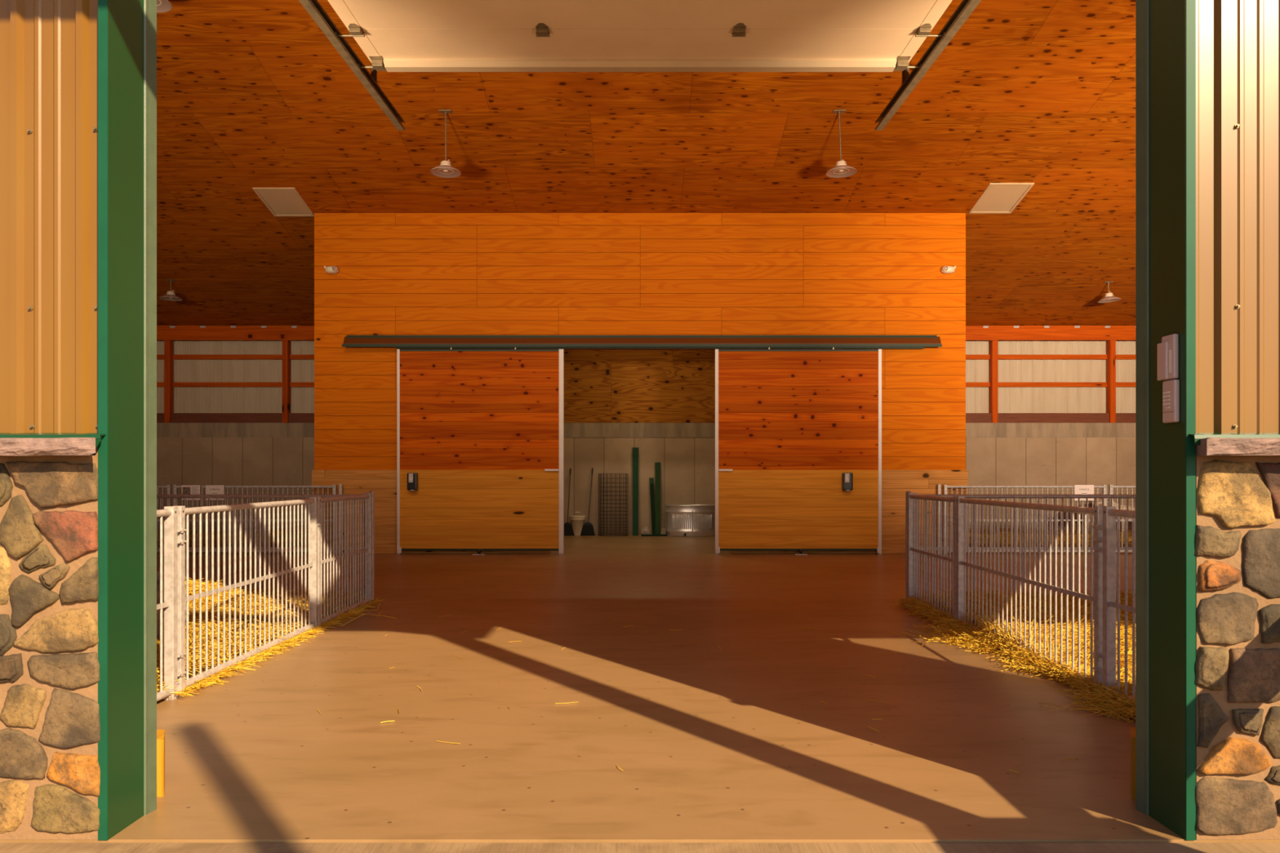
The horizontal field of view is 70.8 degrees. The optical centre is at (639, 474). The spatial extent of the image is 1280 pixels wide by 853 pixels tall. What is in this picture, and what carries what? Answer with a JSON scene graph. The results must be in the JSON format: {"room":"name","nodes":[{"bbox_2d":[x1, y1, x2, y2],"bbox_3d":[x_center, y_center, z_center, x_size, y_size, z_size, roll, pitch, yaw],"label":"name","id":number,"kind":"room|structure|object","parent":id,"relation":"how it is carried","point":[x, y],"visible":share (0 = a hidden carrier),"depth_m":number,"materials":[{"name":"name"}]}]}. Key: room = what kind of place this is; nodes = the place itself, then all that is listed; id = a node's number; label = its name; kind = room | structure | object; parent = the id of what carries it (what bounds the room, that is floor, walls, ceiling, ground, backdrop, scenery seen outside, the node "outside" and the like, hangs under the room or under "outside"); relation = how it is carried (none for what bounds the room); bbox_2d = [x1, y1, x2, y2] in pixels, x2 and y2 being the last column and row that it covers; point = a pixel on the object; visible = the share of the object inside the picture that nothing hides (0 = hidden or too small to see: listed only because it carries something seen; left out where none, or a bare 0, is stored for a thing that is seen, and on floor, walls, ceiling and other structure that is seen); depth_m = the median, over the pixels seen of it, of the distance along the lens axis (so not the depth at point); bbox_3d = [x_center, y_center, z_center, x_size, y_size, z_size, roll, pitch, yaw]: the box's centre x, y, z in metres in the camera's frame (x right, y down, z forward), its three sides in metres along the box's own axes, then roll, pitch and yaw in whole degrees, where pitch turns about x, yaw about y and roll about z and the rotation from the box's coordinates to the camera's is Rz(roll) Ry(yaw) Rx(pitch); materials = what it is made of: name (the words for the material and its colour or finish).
{"room":"farm building","nodes":[
{"label":"farm building","id":0,"kind":"room"},
{"bbox_2d":[156,340,314,413],"bbox_3d":[-8.430,-2.027,18.020,7.140,1.995,0.020,0,0,0],"label":"wall","id":1,"kind":"structure","parent":0,"point":[185,399],"depth_m":18.01,"materials":[{"name":"white metal"}]},
{"bbox_2d":[156,382,314,386],"bbox_3d":[-8.435,-1.800,17.950,7.130,0.090,0.080,0,0,0],"label":"rail","id":2,"kind":"object","parent":1,"relation":"attached to","point":[158,384],"depth_m":17.91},
{"bbox_2d":[0,534,1279,852],"bbox_3d":[0.000,1.250,7.555,24.000,0.150,21.110,0,0,0],"label":"floor","id":3,"kind":"structure","parent":0,"point":[710,744],"depth_m":4.20,"materials":[{"name":"concrete"}]},
{"bbox_2d":[156,729,164,796],"bbox_3d":[-1.824,1.070,3.348,0.172,0.210,0.125,0,0,0],"label":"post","id":4,"kind":"object","parent":3,"relation":"on","point":[160,733],"visible":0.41,"depth_m":3.29,"materials":[{"name":"yellow wood"}]},
{"bbox_2d":[156,484,171,552],"bbox_3d":[-8.150,0.660,13.330,2.400,1.030,0.053,0,0,0],"label":"mesh fence","id":5,"kind":"object","parent":3,"relation":"on","point":[168,486],"visible":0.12,"depth_m":13.32,"materials":[{"name":"metal"}]},
{"bbox_2d":[156,506,177,701],"bbox_3d":[-2.457,0.670,3.985,0.053,1.010,1.500,0,0,0],"label":"fence post","id":6,"kind":"object","parent":3,"relation":"on","point":[169,513],"visible":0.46,"depth_m":4.69,"materials":[{"name":"metal"}]},
{"bbox_2d":[156,527,307,546],"bbox_3d":[-8.250,1.035,15.646,6.658,0.273,4.238,0,0,0],"label":"bedding","id":7,"kind":"object","parent":3,"relation":"on","point":[203,531],"visible":0.15,"depth_m":14.61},
{"bbox_2d":[177,497,318,696],"bbox_3d":[-2.457,0.670,5.768,0.071,1.010,2.065,0,0,0],"label":"metal gate","id":8,"kind":"object","parent":3,"relation":"on","point":[313,502],"visible":0.77,"depth_m":5.60,"materials":[{"name":"metal"}]},
{"bbox_2d":[173,484,336,554],"bbox_3d":[-5.700,0.660,13.330,2.400,1.030,0.053,0,0,0],"label":"mesh fence","id":9,"kind":"object","parent":3,"relation":"on","point":[175,487],"visible":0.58,"depth_m":13.32,"materials":[{"name":"metal"}]},
{"bbox_2d":[181,484,199,499],"bbox_3d":[-6.633,0.261,13.291,0.272,0.217,0.004,0,0,0],"label":"paper sign","id":10,"kind":"object","parent":9,"relation":"attached to","point":[185,489],"visible":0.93,"depth_m":13.29,"materials":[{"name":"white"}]},
{"bbox_2d":[182,487,190,494],"bbox_3d":[-6.697,0.262,13.290,0.117,0.166,0.001,0,0,0],"label":"picture","id":11,"kind":"object","parent":10,"relation":"attached to","point":[186,491],"depth_m":13.29},
{"bbox_2d":[205,484,224,499],"bbox_3d":[-6.278,0.261,13.291,0.272,0.217,0.005,0,0,0],"label":"paper sign","id":12,"kind":"object","parent":9,"relation":"attached to","point":[210,489],"visible":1,"depth_m":13.29,"materials":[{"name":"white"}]},
{"bbox_2d":[156,493,365,599],"bbox_3d":[-3.787,0.670,8.220,2.600,1.010,0.053,0,0,0],"label":"fence","id":13,"kind":"object","parent":3,"relation":"on","point":[158,496],"visible":0.26,"depth_m":8.21,"materials":[{"name":"metal"}]},
{"bbox_2d":[156,583,367,702],"bbox_3d":[-4.534,1.070,5.811,4.317,0.218,5.072,0,0,0],"label":"bedding","id":14,"kind":"object","parent":3,"relation":"on","point":[203,621],"visible":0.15,"depth_m":6.43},
{"bbox_2d":[163,577,427,637],"bbox_3d":[-3.538,0.991,7.311,3.545,0.363,2.522,0,0,-14],"label":"heap","id":15,"kind":"object","parent":14,"relation":"on","point":[190,584],"visible":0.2,"depth_m":7.20,"materials":[{"name":"yellow plant"}]},
{"bbox_2d":[157,596,384,699],"bbox_3d":[-2.426,1.140,6.521,0.341,0.066,3.747,0,0,0],"label":"straw","id":16,"kind":"object","parent":3,"relation":"on","point":[224,673],"visible":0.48,"depth_m":5.77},
{"bbox_2d":[338,484,342,554],"bbox_3d":[-4.430,0.655,13.330,0.040,1.040,0.040,0,0,0],"label":"fence post","id":17,"kind":"object","parent":3,"relation":"on","point":[340,486],"visible":0.48,"depth_m":13.31,"materials":[{"name":"metal"}]},
{"bbox_2d":[312,493,372,626],"bbox_3d":[-2.457,0.670,7.480,0.071,1.010,1.390,0,0,0],"label":"fence","id":18,"kind":"object","parent":3,"relation":"on","point":[368,496],"visible":0.8,"depth_m":7.56,"materials":[{"name":"metal"}]},
{"bbox_2d":[368,490,374,599],"bbox_3d":[-2.457,0.660,8.240,0.052,1.030,0.051,0,0,0],"label":"fence post","id":19,"kind":"object","parent":3,"relation":"on","point":[371,491],"visible":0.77,"depth_m":8.23,"materials":[{"name":"metal"}]},
{"bbox_2d":[472,548,484,555],"bbox_3d":[-2.369,1.133,13.260,0.180,0.085,0.080,0,0,0],"label":"floor guide","id":20,"kind":"object","parent":3,"relation":"on","point":[478,550],"visible":1,"depth_m":13.24,"materials":[{"name":"metal"}]},
{"bbox_2d":[564,468,574,535],"bbox_3d":[-1.371,0.522,17.539,0.253,1.305,0.292,0,0,0],"label":"broom","id":21,"kind":"object","parent":3,"relation":"on","point":[568,530],"visible":0.95,"depth_m":17.41,"materials":[{"name":"brown plastic"}]},
{"bbox_2d":[569,511,586,535],"bbox_3d":[-1.212,0.945,17.500,0.316,0.461,0.316,0,0,0],"label":"bucket","id":22,"kind":"object","parent":3,"relation":"on","point":[577,522],"visible":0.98,"depth_m":17.38,"materials":[{"name":"white plastic"}]},
{"bbox_2d":[580,467,595,535],"bbox_3d":[-1.020,0.519,17.539,0.302,1.312,0.292,0,0,0],"label":"broom","id":23,"kind":"object","parent":3,"relation":"on","point":[588,527],"visible":1,"depth_m":17.41,"materials":[{"name":"brown plastic"}]},
{"bbox_2d":[598,473,628,536],"bbox_3d":[-0.515,0.574,17.430,0.582,1.203,0.420,0,0,0],"label":"mesh panel","id":24,"kind":"object","parent":3,"relation":"on","point":[601,482],"visible":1,"depth_m":17.34,"materials":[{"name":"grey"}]},
{"bbox_2d":[632,447,638,535],"bbox_3d":[-0.088,0.318,17.580,0.123,1.713,0.320,0,0,0],"label":"post","id":25,"kind":"object","parent":3,"relation":"on","point":[635,450],"visible":1,"depth_m":17.55,"materials":[{"name":"metal"}]},
{"bbox_2d":[641,526,650,534],"bbox_3d":[0.101,1.083,17.328,0.171,0.185,0.163,0,0,27],"label":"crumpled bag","id":26,"kind":"object","parent":3,"relation":"on","point":[645,531],"visible":1,"depth_m":17.29,"materials":[{"name":"plastic"}]},
{"bbox_2d":[648,477,655,534],"bbox_3d":[0.248,0.616,17.579,0.094,1.118,0.338,0,0,-11],"label":"post","id":27,"kind":"object","parent":3,"relation":"on","point":[651,479],"visible":0.93,"depth_m":17.56,"materials":[{"name":"green metal"}]},
{"bbox_2d":[641,534,666,536],"bbox_3d":[0.267,1.159,17.270,0.485,0.032,0.040,0,0,0],"label":"bar","id":28,"kind":"object","parent":3,"relation":"on","point":[642,535],"visible":1,"depth_m":17.25,"materials":[{"name":"green paint"}]},
{"bbox_2d":[654,462,660,534],"bbox_3d":[0.348,0.464,17.580,0.111,1.422,0.320,0,0,0],"label":"post","id":29,"kind":"object","parent":3,"relation":"on","point":[657,464],"visible":0.93,"depth_m":17.56,"materials":[{"name":"green metal"}]},
{"bbox_2d":[660,527,666,534],"bbox_3d":[0.447,1.095,17.370,0.110,0.160,0.100,0,0,0],"label":"block","id":30,"kind":"object","parent":3,"relation":"on","point":[663,530],"visible":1,"depth_m":17.32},
{"bbox_2d":[665,504,715,537],"bbox_3d":[0.994,0.875,17.397,1.018,0.600,0.642,0,0,-4],"label":"water tank","id":31,"kind":"object","parent":3,"relation":"on","point":[682,520],"visible":0.89,"depth_m":17.13,"materials":[{"name":"metal"}]},
{"bbox_2d":[317,557,1079,773],"bbox_3d":[0.014,1.168,8.141,4.314,0.010,9.208,0,0,0],"label":"straw","id":32,"kind":"object","parent":3,"relation":"on","point":[623,557],"visible":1,"depth_m":5.62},
{"bbox_2d":[795,548,807,555],"bbox_3d":[2.369,1.133,13.260,0.180,0.085,0.080,0,0,0],"label":"floor guide","id":33,"kind":"object","parent":3,"relation":"on","point":[800,550],"visible":1,"depth_m":13.24,"materials":[{"name":"metal"}]},
{"bbox_2d":[905,490,911,599],"bbox_3d":[2.457,0.660,8.240,0.052,1.030,0.051,0,0,0],"label":"fence post","id":34,"kind":"object","parent":3,"relation":"on","point":[908,491],"visible":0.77,"depth_m":8.23,"materials":[{"name":"metal"}]},
{"bbox_2d":[907,493,956,619],"bbox_3d":[2.457,0.670,7.548,0.071,1.010,1.285,0,0,0],"label":"fence","id":35,"kind":"object","parent":3,"relation":"on","point":[911,496],"visible":0.71,"depth_m":7.56,"materials":[{"name":"metal"}]},
{"bbox_2d":[937,484,941,554],"bbox_3d":[4.430,0.655,13.330,0.040,1.040,0.040,0,0,0],"label":"fence post","id":36,"kind":"object","parent":3,"relation":"on","point":[939,486],"visible":0.6,"depth_m":13.31,"materials":[{"name":"metal"}]},
{"bbox_2d":[884,591,1135,723],"bbox_3d":[2.216,1.105,6.200,0.806,0.135,4.011,0,0,0],"label":"straw","id":37,"kind":"object","parent":3,"relation":"on","point":[1024,660],"visible":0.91,"depth_m":5.48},
{"bbox_2d":[907,585,1132,697],"bbox_3d":[4.541,1.057,5.818,4.315,0.237,5.018,0,0,0],"label":"bedding","id":38,"kind":"object","parent":3,"relation":"on","point":[1122,593],"visible":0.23,"depth_m":6.48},
{"bbox_2d":[955,607,1058,657],"bbox_3d":[2.536,1.067,6.167,0.417,0.212,1.308,0,0,0],"label":"tuft","id":39,"kind":"object","parent":38,"relation":"on","point":[989,624],"visible":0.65,"depth_m":6.11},
{"bbox_2d":[914,493,1135,600],"bbox_3d":[3.787,0.670,8.220,2.600,1.010,0.053,0,0,0],"label":"fence","id":40,"kind":"object","parent":3,"relation":"on","point":[966,496],"visible":0.24,"depth_m":8.21,"materials":[{"name":"metal"}]},
{"bbox_2d":[943,484,1106,554],"bbox_3d":[5.700,0.660,13.330,2.400,1.030,0.053,0,0,0],"label":"mesh fence","id":41,"kind":"object","parent":3,"relation":"on","point":[1104,487],"visible":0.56,"depth_m":13.32,"materials":[{"name":"metal"}]},
{"bbox_2d":[1074,484,1093,500],"bbox_3d":[6.562,0.263,13.291,0.286,0.231,0.005,0,0,0],"label":"paper sign","id":42,"kind":"object","parent":41,"relation":"attached to","point":[1078,489],"visible":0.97,"depth_m":13.29,"materials":[{"name":"white paper"}]},
{"bbox_2d":[956,496,1102,696],"bbox_3d":[2.457,0.670,5.832,0.071,1.010,2.175,0,0,0],"label":"metal gate","id":43,"kind":"object","parent":3,"relation":"on","point":[1097,511],"visible":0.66,"depth_m":5.53,"materials":[{"name":"metal"}]},
{"bbox_2d":[968,526,1132,546],"bbox_3d":[8.235,1.034,15.654,6.655,0.273,4.325,0,0,0],"label":"bedding","id":44,"kind":"object","parent":3,"relation":"on","point":[1000,530],"visible":0.2,"depth_m":14.64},
{"bbox_2d":[1057,500,1093,532],"bbox_3d":[8.254,0.756,17.021,0.859,0.639,0.241,0,0,-11],"label":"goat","id":45,"kind":"object","parent":44,"relation":"on","point":[1090,504],"visible":0.41,"depth_m":16.93},
{"bbox_2d":[1097,493,1134,531],"bbox_3d":[8.942,0.693,16.465,1.020,0.759,0.286,0,0,31],"label":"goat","id":46,"kind":"object","parent":44,"relation":"on","point":[1114,504],"visible":0.18,"depth_m":16.45},
{"bbox_2d":[1102,506,1135,703],"bbox_3d":[2.457,0.670,3.985,0.053,1.010,1.500,0,0,0],"label":"fence","id":47,"kind":"object","parent":3,"relation":"on","point":[1109,513],"visible":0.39,"depth_m":4.69,"materials":[{"name":"metal"}]},
{"bbox_2d":[1108,484,1135,552],"bbox_3d":[8.150,0.660,13.330,2.400,1.030,0.053,0,0,0],"label":"mesh fence","id":48,"kind":"object","parent":3,"relation":"on","point":[1110,486],"visible":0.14,"depth_m":13.33,"materials":[{"name":"metal"}]},
{"bbox_2d":[1130,727,1135,799],"bbox_3d":[1.855,1.062,3.322,0.151,0.225,0.125,0,0,0],"label":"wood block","id":49,"kind":"object","parent":3,"relation":"on","point":[1132,729],"visible":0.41,"depth_m":3.26,"materials":[{"name":"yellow wood"}]},
{"bbox_2d":[314,213,965,470],"bbox_3d":[0.000,-1.991,13.505,9.720,3.833,0.150,0,0,0],"label":"wall","id":50,"kind":"structure","parent":0,"point":[399,273],"depth_m":13.43,"materials":[{"name":"orange wood"}]},
{"bbox_2d":[324,266,338,274],"bbox_3d":[-4.588,-3.048,13.377,0.215,0.105,0.166,0,0,0],"label":"emergency light","id":51,"kind":"object","parent":50,"relation":"attached to","point":[330,269],"visible":1,"depth_m":13.32,"materials":[{"name":"beige plastic"}]},
{"bbox_2d":[311,470,550,553],"bbox_3d":[-3.120,0.550,13.495,3.540,1.250,0.170,0,0,0],"label":"wall panel","id":52,"kind":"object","parent":50,"relation":"attached to","point":[383,483],"depth_m":13.41,"materials":[{"name":"brown wood"}]},
{"bbox_2d":[342,335,942,349],"bbox_3d":[0.028,-1.972,13.347,8.843,0.205,0.166,0,0,0],"label":"door track","id":53,"kind":"object","parent":50,"relation":"attached to","point":[400,342],"visible":1,"depth_m":13.31,"materials":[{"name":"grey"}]},
{"bbox_2d":[396,347,564,554],"bbox_3d":[-2.360,-0.355,13.315,2.463,3.060,0.090,0,0,0],"label":"sliding door","id":54,"kind":"structure","parent":53,"relation":"hanging from","point":[482,431],"depth_m":13.31,"materials":[{"name":"brown wood"}]},
{"bbox_2d":[407,472,417,491],"bbox_3d":[-3.349,0.104,13.251,0.144,0.273,0.116,0,0,0],"label":"door handle","id":55,"kind":"object","parent":54,"relation":"attached to","point":[412,477],"visible":1,"depth_m":13.21,"materials":[{"name":"black plastic"}]},
{"bbox_2d":[715,347,881,554],"bbox_3d":[2.341,-0.355,13.315,2.463,3.060,0.090,0,0,0],"label":"sliding door","id":56,"kind":"structure","parent":53,"relation":"hanging from","point":[789,424],"depth_m":13.31,"materials":[{"name":"brown wood"}]},
{"bbox_2d":[842,472,853,491],"bbox_3d":[3.055,0.104,13.251,0.144,0.273,0.116,0,0,0],"label":"door handle","id":57,"kind":"object","parent":56,"relation":"attached to","point":[847,477],"visible":1,"depth_m":13.21,"materials":[{"name":"black plastic"}]},
{"bbox_2d":[729,470,968,553],"bbox_3d":[3.120,0.550,13.495,3.540,1.250,0.170,0,0,0],"label":"wall panel","id":58,"kind":"object","parent":50,"relation":"attached to","point":[895,483],"depth_m":13.41,"materials":[{"name":"brown wood"}]},
{"bbox_2d":[941,266,955,274],"bbox_3d":[4.588,-3.048,13.377,0.215,0.105,0.166,0,0,0],"label":"emergency light","id":59,"kind":"object","parent":50,"relation":"attached to","point":[945,269],"visible":1,"depth_m":13.32,"materials":[{"name":"beige plastic"}]},
{"bbox_2d":[0,0,1279,839],"bbox_3d":[0.010,-1.475,2.891,7.420,5.300,0.218,0,0,0],"label":"wall","id":60,"kind":"structure","parent":0,"point":[50,439],"depth_m":2.91,"materials":[{"name":"beige metal"}]},
{"bbox_2d":[156,0,1135,325],"bbox_3d":[0.000,-4.064,10.305,24.000,2.480,16.210,0,0,0],"label":"ceiling","id":61,"kind":"structure","parent":0,"point":[251,94],"depth_m":11.74,"materials":[{"name":"brown wood"}]},
{"bbox_2d":[156,0,172,13],"bbox_3d":[-4.460,-4.672,8.180,0.370,0.756,0.370,0,0,0],"label":"pendant lamp","id":62,"kind":"object","parent":61,"relation":"hanging from","point":[162,6],"visible":0.38,"depth_m":8.28,"materials":[{"name":"beige plastic"}]},
{"bbox_2d":[159,279,182,301],"bbox_3d":[-8.200,-3.239,15.730,0.370,0.336,0.370,0,0,0],"label":"pendant lamp","id":63,"kind":"object","parent":61,"relation":"hanging from","point":[170,295],"visible":1,"depth_m":15.71,"materials":[{"name":"beige plastic"}]},
{"bbox_2d":[252,187,314,216],"bbox_3d":[-5.180,-3.969,13.110,0.600,0.186,0.780,0,0,0],"label":"ceiling hatch","id":64,"kind":"object","parent":61,"relation":"attached to","point":[281,202],"visible":1,"depth_m":13.10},
{"bbox_2d":[298,0,404,129],"bbox_3d":[-1.855,-3.687,5.140,0.090,2.278,3.580,0,0,0],"label":"door track","id":65,"kind":"object","parent":61,"relation":"hanging from","point":[313,7],"visible":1,"depth_m":5.73,"materials":[{"name":"grey metal"}]},
{"bbox_2d":[327,0,952,71],"bbox_3d":[0.000,-2.670,4.633,3.700,0.124,2.565,0,0,0],"label":"door","id":66,"kind":"structure","parent":65,"relation":"attached to","point":[394,35],"depth_m":5.44,"materials":[{"name":"metal"}]},
{"bbox_2d":[430,109,461,177],"bbox_3d":[-2.370,-4.063,10.980,0.370,0.756,0.370,0,0,0],"label":"pendant lamp","id":67,"kind":"object","parent":61,"relation":"hanging from","point":[445,170],"visible":1,"depth_m":10.97,"materials":[{"name":"beige plastic"}]},
{"bbox_2d":[826,109,857,177],"bbox_3d":[2.456,-4.061,10.980,0.369,0.764,0.369,0,0,4],"label":"pendant lamp","id":68,"kind":"object","parent":61,"relation":"hanging from","point":[841,169],"visible":1,"depth_m":10.97,"materials":[{"name":"white metal"}]},
{"bbox_2d":[875,0,981,129],"bbox_3d":[1.855,-3.687,5.140,0.090,2.278,3.580,0,0,0],"label":"door track","id":69,"kind":"object","parent":61,"relation":"hanging from","point":[909,81],"visible":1,"depth_m":5.74,"materials":[{"name":"grey metal"}]},
{"bbox_2d":[968,182,1034,213],"bbox_3d":[5.210,-3.992,13.005,0.620,0.192,0.810,0,0,0],"label":"ceiling hatch","id":70,"kind":"object","parent":61,"relation":"attached to","point":[997,197],"visible":1,"depth_m":12.98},
{"bbox_2d":[1097,280,1121,302],"bbox_3d":[8.240,-3.221,15.800,0.368,0.350,0.369,0,0,5],"label":"pendant lamp","id":71,"kind":"object","parent":61,"relation":"hanging from","point":[1108,297],"visible":1,"depth_m":15.78,"materials":[{"name":"white metal"}]},
{"bbox_2d":[156,350,1135,534],"bbox_3d":[0.000,-0.975,17.935,24.000,4.300,0.250,0,0,0],"label":"wall","id":72,"kind":"structure","parent":0,"point":[687,464],"depth_m":17.81,"materials":[{"name":"concrete"}]},
{"bbox_2d":[156,422,1135,437],"bbox_3d":[0.000,-0.886,17.929,24.000,0.288,0.262,0,0,0],"label":"trim","id":73,"kind":"structure","parent":72,"relation":"on","point":[163,429],"depth_m":17.80,"materials":[{"name":"wood"}]},
{"bbox_2d":[164,340,173,422],"bbox_3d":[-9.350,-1.847,17.850,0.110,1.635,0.120,0,0,0],"label":"wall post","id":74,"kind":"object","parent":73,"relation":"on","point":[168,344],"visible":1,"depth_m":17.79,"materials":[{"name":"brown wood"}]},
{"bbox_2d":[156,413,314,422],"bbox_3d":[-8.435,-1.127,17.900,7.130,0.195,0.140,0,0,0],"label":"board","id":75,"kind":"object","parent":73,"relation":"on","point":[175,417],"visible":0.29,"depth_m":17.83,"materials":[{"name":"brown wood"}]},
{"bbox_2d":[282,340,289,422],"bbox_3d":[-7.020,-1.847,17.850,0.110,1.635,0.120,0,0,0],"label":"wall post","id":76,"kind":"object","parent":73,"relation":"on","point":[286,344],"visible":1,"depth_m":17.79,"materials":[{"name":"brown wood"}]},
{"bbox_2d":[156,354,314,359],"bbox_3d":[-8.435,-2.350,17.950,7.130,0.090,0.080,0,0,0],"label":"rail","id":77,"kind":"object","parent":76,"relation":"attached to","point":[159,357],"depth_m":17.91,"materials":[{"name":"brown wood"}]},
{"bbox_2d":[990,340,997,422],"bbox_3d":[7.020,-1.847,17.850,0.110,1.635,0.120,0,0,0],"label":"wall post","id":78,"kind":"object","parent":73,"relation":"on","point":[993,344],"visible":1,"depth_m":17.79,"materials":[{"name":"brown wood"}]},
{"bbox_2d":[965,354,1135,359],"bbox_3d":[8.435,-2.350,17.950,7.130,0.090,0.080,0,0,0],"label":"rail","id":79,"kind":"object","parent":78,"relation":"attached to","point":[968,357],"depth_m":17.91,"materials":[{"name":"brown wood"}]},
{"bbox_2d":[965,413,1135,422],"bbox_3d":[8.435,-1.127,17.900,7.130,0.195,0.140,0,0,0],"label":"board","id":80,"kind":"object","parent":73,"relation":"on","point":[970,417],"visible":0.29,"depth_m":17.83,"materials":[{"name":"brown wood"}]},
{"bbox_2d":[1106,340,1115,422],"bbox_3d":[9.350,-1.847,17.850,0.110,1.635,0.120,0,0,0],"label":"wall post","id":81,"kind":"object","parent":73,"relation":"on","point":[1111,344],"visible":1,"depth_m":17.79,"materials":[{"name":"brown wood"}]},
{"bbox_2d":[965,340,1135,413],"bbox_3d":[8.430,-2.027,18.020,7.140,1.995,0.020,0,0,0],"label":"wall","id":82,"kind":"structure","parent":0,"point":[1010,399],"depth_m":18.01,"materials":[{"name":"white metal"}]},
{"bbox_2d":[965,382,1135,386],"bbox_3d":[8.435,-1.800,17.950,7.130,0.090,0.080,0,0,0],"label":"rail","id":83,"kind":"object","parent":82,"relation":"attached to","point":[967,384],"depth_m":17.91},
{"bbox_3d":[0.000,-1.525,3.015,24.000,5.400,0.170,0,0,0],"label":"wall","id":84,"kind":"structure","parent":0,"visible":0},
{"bbox_2d":[97,0,156,839],"bbox_3d":[-1.721,-0.775,3.032,0.035,3.900,0.277,0,0,2],"label":"trim","id":85,"kind":"structure","parent":84,"relation":"attached to","point":[127,28],"depth_m":3.00,"materials":[{"name":"green paint"}]},
{"bbox_2d":[1135,0,1195,839],"bbox_3d":[1.765,-0.775,3.032,0.035,3.900,0.277,0,0,-2],"label":"trim","id":86,"kind":"structure","parent":84,"relation":"attached to","point":[1166,29],"depth_m":3.01,"materials":[{"name":"green paint"}]},
{"bbox_2d":[1157,333,1178,380],"bbox_3d":[1.741,-0.388,2.969,0.028,0.146,0.078,0,0,0],"label":"electrical box","id":87,"kind":"object","parent":84,"relation":"attached to","point":[1168,349],"visible":1,"depth_m":2.96,"materials":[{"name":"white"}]},
{"bbox_2d":[1162,379,1179,422],"bbox_3d":[1.744,-0.242,2.960,0.021,0.139,0.070,0,0,0],"label":"keypad","id":88,"kind":"object","parent":84,"relation":"attached to","point":[1171,388],"visible":1,"depth_m":2.94,"materials":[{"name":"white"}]},
{"bbox_3d":[-12.075,-2.125,10.505,0.150,6.600,15.210,0,0,0],"label":"wall","id":89,"kind":"structure","parent":0,"visible":0},
{"bbox_2d":[156,325,314,340],"bbox_3d":[-8.435,-2.803,17.770,7.130,0.285,0.040,0,0,0],"label":"header beam","id":90,"kind":"structure","parent":89,"relation":"attached to","point":[163,332],"depth_m":17.75,"materials":[{"name":"brown wood"}]},
{"bbox_3d":[12.075,-2.125,10.505,0.150,6.600,15.210,0,0,0],"label":"wall","id":91,"kind":"structure","parent":0,"visible":0},
{"bbox_2d":[965,325,1135,340],"bbox_3d":[8.435,-2.803,17.770,7.130,0.285,0.040,0,0,0],"label":"header beam","id":92,"kind":"structure","parent":91,"relation":"attached to","point":[972,332],"depth_m":17.75,"materials":[{"name":"brown wood"}]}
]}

